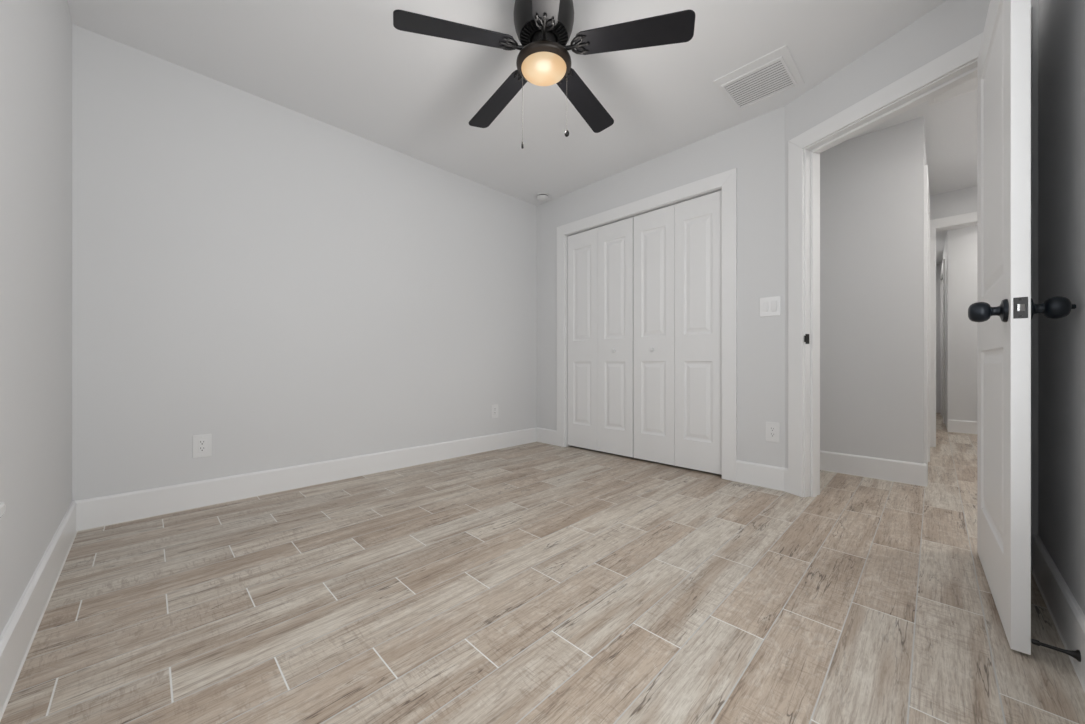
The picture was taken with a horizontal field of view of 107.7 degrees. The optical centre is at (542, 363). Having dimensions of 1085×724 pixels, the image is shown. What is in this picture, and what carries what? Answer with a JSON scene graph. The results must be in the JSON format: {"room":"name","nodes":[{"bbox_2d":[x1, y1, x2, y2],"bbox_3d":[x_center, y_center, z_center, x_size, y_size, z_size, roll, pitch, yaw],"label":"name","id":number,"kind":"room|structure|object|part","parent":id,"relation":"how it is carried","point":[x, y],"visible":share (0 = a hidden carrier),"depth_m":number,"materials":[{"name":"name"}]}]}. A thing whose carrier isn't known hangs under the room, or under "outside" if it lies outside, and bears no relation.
{"room":"empty bedroom","nodes":[
{"label":"empty bedroom","id":0,"kind":"room"},
{"bbox_2d":[0,503,4,517],"bbox_3d":[-0.617,-0.457,0.221,0.130,1.566,1.675,0,0,-45],"label":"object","id":1,"kind":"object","parent":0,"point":[2,505],"depth_m":0.84,"materials":[{"name":"white plastic"}]},
{"bbox_2d":[0,0,71,634],"bbox_3d":[-1.140,-0.403,0.709,0.120,2.385,3.385,0,0,-45],"label":"wall","id":2,"kind":"structure","parent":0,"point":[36,35],"depth_m":1.21,"materials":[{"name":"paint"}]},
{"bbox_2d":[0,501,77,720],"bbox_3d":[-1.091,0.719,0.758,0.018,0.142,3.145,0,0,-45],"label":"baseboard","id":3,"kind":"structure","parent":2,"relation":"attached to","point":[17,637],"depth_m":1.14,"materials":[{"name":"paint"}]},
{"bbox_2d":[72,24,536,500],"bbox_3d":[-0.956,-0.403,3.201,3.665,2.385,0.120,0,0,-45],"label":"wall","id":4,"kind":"structure","parent":0,"point":[286,287],"depth_m":2.38,"materials":[{"name":"paint"}]},
{"bbox_2d":[192,434,211,457],"bbox_3d":[-1.879,0.456,2.188,0.080,0.124,0.008,0,0,-45],"label":"wall outlet","id":5,"kind":"object","parent":4,"relation":"attached to","point":[201,444],"visible":1,"depth_m":2.19,"materials":[{"name":"white plastic"}]},
{"bbox_2d":[198,439,205,452],"bbox_3d":[-1.877,0.456,2.187,0.034,0.068,0.003,0,0,-45],"label":"receptacle","id":6,"kind":"object","parent":5,"relation":"attached to","point":[201,442],"depth_m":2.19,"materials":[{"name":"white plastic"}]},
{"bbox_2d":[75,427,536,530],"bbox_3d":[-1.127,0.719,2.933,3.045,0.142,0.018,0,0,-45],"label":"baseboard","id":7,"kind":"structure","parent":4,"relation":"attached to","point":[91,513],"depth_m":2.39,"materials":[{"name":"paint"}]},
{"bbox_2d":[491,404,497,417],"bbox_3d":[-0.437,0.440,3.630,0.080,0.124,0.008,0,0,-45],"label":"wall outlet","id":8,"kind":"object","parent":4,"relation":"attached to","point":[494,408],"visible":1,"depth_m":3.63,"materials":[{"name":"white plastic"}]},
{"bbox_2d":[67,0,976,263],"bbox_3d":[2.664,-1.635,3.725,9.765,0.080,4.500,0,0,-45],"label":"ceiling","id":9,"kind":"structure","parent":0,"point":[345,65],"depth_m":2.16,"materials":[{"name":"paint"}]},
{"bbox_2d":[536,193,549,200],"bbox_3d":[0.002,-1.575,3.767,0.130,0.040,0.130,0,0,-45],"label":"smoke detector","id":10,"kind":"object","parent":9,"relation":"attached to","point":[540,196],"visible":1,"depth_m":3.73,"materials":[{"name":"white plastic"}]},
{"bbox_2d":[393,0,694,148],"bbox_3d":[0.002,-1.268,1.748,1.174,0.654,1.166,0,0,-45],"label":"ceiling fan","id":11,"kind":"object","parent":9,"relation":"hanging from","point":[543,28],"visible":1,"depth_m":1.64,"materials":[{"name":"black wood"}]},
{"bbox_3d":[-0.345,-1.330,1.591,0.477,0.006,0.124,-4,13,-19],"label":"blade","id":12,"kind":"part","parent":11,"relation":"part of","materials":[{"name":"black wood"}]},
{"bbox_3d":[-0.220,-1.330,2.011,0.124,0.006,0.477,-14,5,-37],"label":"blade","id":13,"kind":"part","parent":11,"relation":"part of","materials":[{"name":"black wood"}]},
{"bbox_3d":[-0.087,-1.138,1.735,0.003,0.341,0.002,0,0,-45],"label":"pull chain","id":14,"kind":"part","parent":11,"relation":"part of","materials":[{"name":"metal"}]},
{"bbox_2d":[520,19,566,45],"bbox_3d":[0.006,-1.405,1.715,0.204,0.028,0.204,0,0,-45],"label":"motor","id":15,"kind":"object","parent":11,"relation":"attached to","point":[529,31],"depth_m":1.67,"materials":[{"name":"black metal"}]},
{"bbox_3d":[0.006,-1.257,1.715,0.194,0.034,0.194,0,0,-45],"label":"lamp shade","id":16,"kind":"part","parent":11,"relation":"part of","materials":[{"name":"white glass"}]},
{"bbox_3d":[0.015,-1.330,1.343,0.124,0.006,0.477,11,4,-2],"label":"blade","id":17,"kind":"part","parent":11,"relation":"part of","materials":[{"name":"black wood"}]},
{"bbox_3d":[0.218,-1.330,2.022,0.124,0.006,0.477,-14,-12,33],"label":"blade","id":18,"kind":"part","parent":11,"relation":"part of","materials":[{"name":"black wood"}]},
{"bbox_3d":[0.363,-1.330,1.609,0.477,0.006,0.124,4,-10,17],"label":"blade","id":19,"kind":"part","parent":11,"relation":"part of","materials":[{"name":"black wood"}]},
{"bbox_2d":[713,45,804,111],"bbox_3d":[1.228,-1.589,2.248,0.385,0.011,0.362,0,0,-45],"label":"ceiling vent","id":20,"kind":"object","parent":9,"relation":"in","point":[775,73],"visible":1,"depth_m":2.23,"materials":[{"name":"metal"}]},
{"bbox_3d":[1.234,-1.587,2.265,0.310,0.005,0.298,0,0,45],"label":"frame","id":21,"kind":"part","parent":20,"relation":"part of","materials":[{"name":"paint"}]},
{"bbox_2d":[0,413,1084,723],"bbox_3d":[2.664,0.820,3.725,9.765,0.060,4.500,0,0,-45],"label":"floor","id":22,"kind":"structure","parent":0,"point":[535,582],"depth_m":1.29,"materials":[{"name":"brown tile"}]},
{"bbox_2d":[537,106,784,467],"bbox_3d":[0.765,-0.403,3.279,0.120,2.385,2.205,0,0,-45],"label":"wall","id":23,"kind":"structure","parent":0,"point":[755,147],"depth_m":2.62,"materials":[{"name":"paint"}]},
{"bbox_2d":[568,217,633,456],"bbox_3d":[0.488,-0.213,3.502,0.056,1.971,0.710,0,0,-45],"label":"door","id":24,"kind":"structure","parent":23,"relation":"in","point":[600,259],"depth_m":3.46,"materials":[{"name":"paint"}]},
{"bbox_2d":[557,168,736,481],"bbox_3d":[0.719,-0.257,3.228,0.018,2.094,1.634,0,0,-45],"label":"trim","id":25,"kind":"structure","parent":23,"relation":"attached to","point":[727,180],"depth_m":2.70,"materials":[{"name":"paint"}]},
{"bbox_2d":[537,427,783,490],"bbox_3d":[0.718,0.719,3.229,0.018,0.142,2.208,0,0,-45],"label":"baseboard","id":26,"kind":"structure","parent":23,"relation":"attached to","point":[767,476],"depth_m":2.57,"materials":[{"name":"paint"}]},
{"bbox_2d":[634,190,721,474],"bbox_3d":[0.996,-0.213,2.994,0.056,1.971,0.710,0,0,-45],"label":"door","id":27,"kind":"structure","parent":23,"relation":"in","point":[678,247],"depth_m":2.96,"materials":[{"name":"paint"}]},
{"bbox_2d":[760,296,780,316],"bbox_3d":[1.441,-0.360,2.511,0.118,0.122,0.015,0,0,45],"label":"light switch","id":28,"kind":"object","parent":23,"relation":"attached to","point":[769,306],"visible":1,"depth_m":2.51,"materials":[{"name":"white plastic"}]},
{"bbox_2d":[766,422,779,442],"bbox_3d":[1.452,0.434,2.502,0.080,0.124,0.008,0,0,45],"label":"wall outlet","id":29,"kind":"object","parent":23,"relation":"attached to","point":[772,428],"visible":1,"depth_m":2.50,"materials":[{"name":"white plastic"}]},
{"bbox_2d":[770,427,775,437],"bbox_3d":[1.451,0.434,2.500,0.003,0.068,0.034,0,0,-45],"label":"receptacle","id":30,"kind":"object","parent":29,"relation":"attached to","point":[772,429],"depth_m":2.50,"materials":[{"name":"white plastic"}]},
{"bbox_2d":[788,8,1031,569],"bbox_3d":[1.745,-0.283,1.990,0.154,2.146,0.979,0,0,-21],"label":"door frame","id":31,"kind":"structure","parent":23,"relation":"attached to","point":[967,52],"depth_m":2.34,"materials":[{"name":"paint"}]},
{"bbox_3d":[1.559,-0.144,2.338,0.040,0.058,0.005,0,0,-21],"label":"strike plate","id":32,"kind":"part","parent":31,"relation":"part of","materials":[{"name":"black metal"}]},
{"bbox_2d":[820,116,926,463],"bbox_3d":[2.535,-0.403,3.256,2.350,2.385,0.880,0,0,-45],"label":"wall","id":33,"kind":"structure","parent":0,"point":[872,184],"depth_m":2.73,"materials":[{"name":"paint"}]},
{"bbox_2d":[820,450,927,486],"bbox_3d":[2.188,0.719,2.833,0.048,0.142,0.808,0,0,-45],"label":"baseboard","id":34,"kind":"structure","parent":33,"relation":"attached to","point":[905,472],"depth_m":2.71,"materials":[{"name":"paint"}]},
{"bbox_2d":[924,165,929,484],"bbox_3d":[2.821,-0.249,2.907,0.936,2.078,0.018,0,0,-45],"label":"trim","id":35,"kind":"structure","parent":33,"relation":"attached to","point":[926,181],"depth_m":2.58,"materials":[{"name":"paint"}]},
{"bbox_2d":[785,0,1037,535],"bbox_3d":[1.734,-0.403,2.021,0.120,2.385,1.078,0,0,-21],"label":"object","id":36,"kind":"structure","parent":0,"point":[952,23],"depth_m":1.87,"materials":[{"name":"paint"}]},
{"bbox_2d":[784,468,787,492],"bbox_3d":[1.500,0.719,2.439,0.018,0.142,0.033,0,0,-21],"label":"trim","id":37,"kind":"structure","parent":36,"relation":"attached to","point":[785,469],"depth_m":2.44,"materials":[{"name":"paint"}]},
{"bbox_2d":[936,263,941,412],"bbox_3d":[4.784,-0.403,5.420,3.670,2.385,1.100,0,0,-45],"label":"wall","id":38,"kind":"structure","parent":0,"point":[939,265],"depth_m":6.33,"materials":[{"name":"paint"}]},
{"bbox_2d":[929,186,976,219],"bbox_3d":[3.864,-0.403,3.666,0.110,2.385,1.620,0,0,-45],"label":"wall","id":39,"kind":"structure","parent":0,"point":[960,201],"depth_m":3.66,"materials":[{"name":"paint"}]},
{"bbox_2d":[930,212,976,446],"bbox_3d":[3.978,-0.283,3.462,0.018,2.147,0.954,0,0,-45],"label":"trim","id":40,"kind":"structure","parent":39,"relation":"attached to","point":[966,218],"depth_m":3.74,"materials":[{"name":"paint"}]},
{"bbox_2d":[942,225,976,430],"bbox_3d":[5.843,-0.403,5.152,2.450,2.385,0.922,0,0,-45],"label":"wall","id":41,"kind":"structure","parent":0,"point":[960,247],"depth_m":4.51,"materials":[{"name":"paint"}]},
{"bbox_2d":[940,259,944,423],"bbox_3d":[5.693,-0.290,5.642,0.018,2.160,1.250,0,0,44],"label":"trim","id":42,"kind":"structure","parent":41,"relation":"attached to","point":[942,275],"depth_m":5.20,"materials":[{"name":"paint"}]},
{"bbox_2d":[942,280,942,416],"bbox_3d":[5.756,-0.216,5.678,0.036,1.988,0.890,0,0,44],"label":"door","id":43,"kind":"structure","parent":41,"relation":"in","point":[942,280],"depth_m":5.76,"materials":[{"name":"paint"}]},
{"bbox_2d":[948,419,976,433],"bbox_3d":[4.986,0.719,4.265,0.018,0.142,0.880,0,0,-45],"label":"baseboard","id":44,"kind":"structure","parent":41,"relation":"attached to","point":[957,426],"depth_m":4.49,"materials":[{"name":"paint"}]},
{"bbox_2d":[1038,0,1084,614],"bbox_3d":[1.003,-0.403,0.543,2.676,2.385,0.120,0,0,-45],"label":"wall","id":45,"kind":"structure","parent":0,"point":[1061,23],"depth_m":1.20,"materials":[{"name":"paint"}]},
{"bbox_2d":[968,0,1075,654],"bbox_3d":[1.551,-0.236,1.343,0.195,2.032,0.774,0,0,43],"label":"door","id":46,"kind":"structure","parent":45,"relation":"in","point":[1004,309],"depth_m":1.16,"materials":[{"name":"paint"}]},
{"bbox_3d":[1.292,-0.150,1.153,0.076,0.066,0.066,0,0,43],"label":"knob","id":47,"kind":"part","parent":46,"relation":"part of","materials":[{"name":"black metal"}]},
{"bbox_3d":[1.292,-0.150,1.071,0.026,0.057,0.002,0,0,43],"label":"latch plate","id":48,"kind":"part","parent":46,"relation":"part of","materials":[{"name":"black metal"}]},
{"bbox_3d":[1.373,-0.150,1.077,0.076,0.066,0.066,0,0,43],"label":"knob","id":49,"kind":"part","parent":46,"relation":"part of","materials":[{"name":"black metal"}]},
{"bbox_2d":[1031,639,1080,661],"bbox_3d":[1.327,0.738,1.027,0.027,0.027,0.078,0,0,-45],"label":"door stop","id":50,"kind":"object","parent":45,"relation":"attached to","point":[1076,654],"visible":1,"depth_m":1.01,"materials":[{"name":"black metal"}]},
{"bbox_2d":[1031,535,1084,691],"bbox_3d":[0.936,0.719,0.574,2.626,0.142,0.018,0,0,-45],"label":"baseboard","id":51,"kind":"structure","parent":45,"relation":"attached to","point":[1068,618],"depth_m":1.16,"materials":[{"name":"paint"}]}
]}

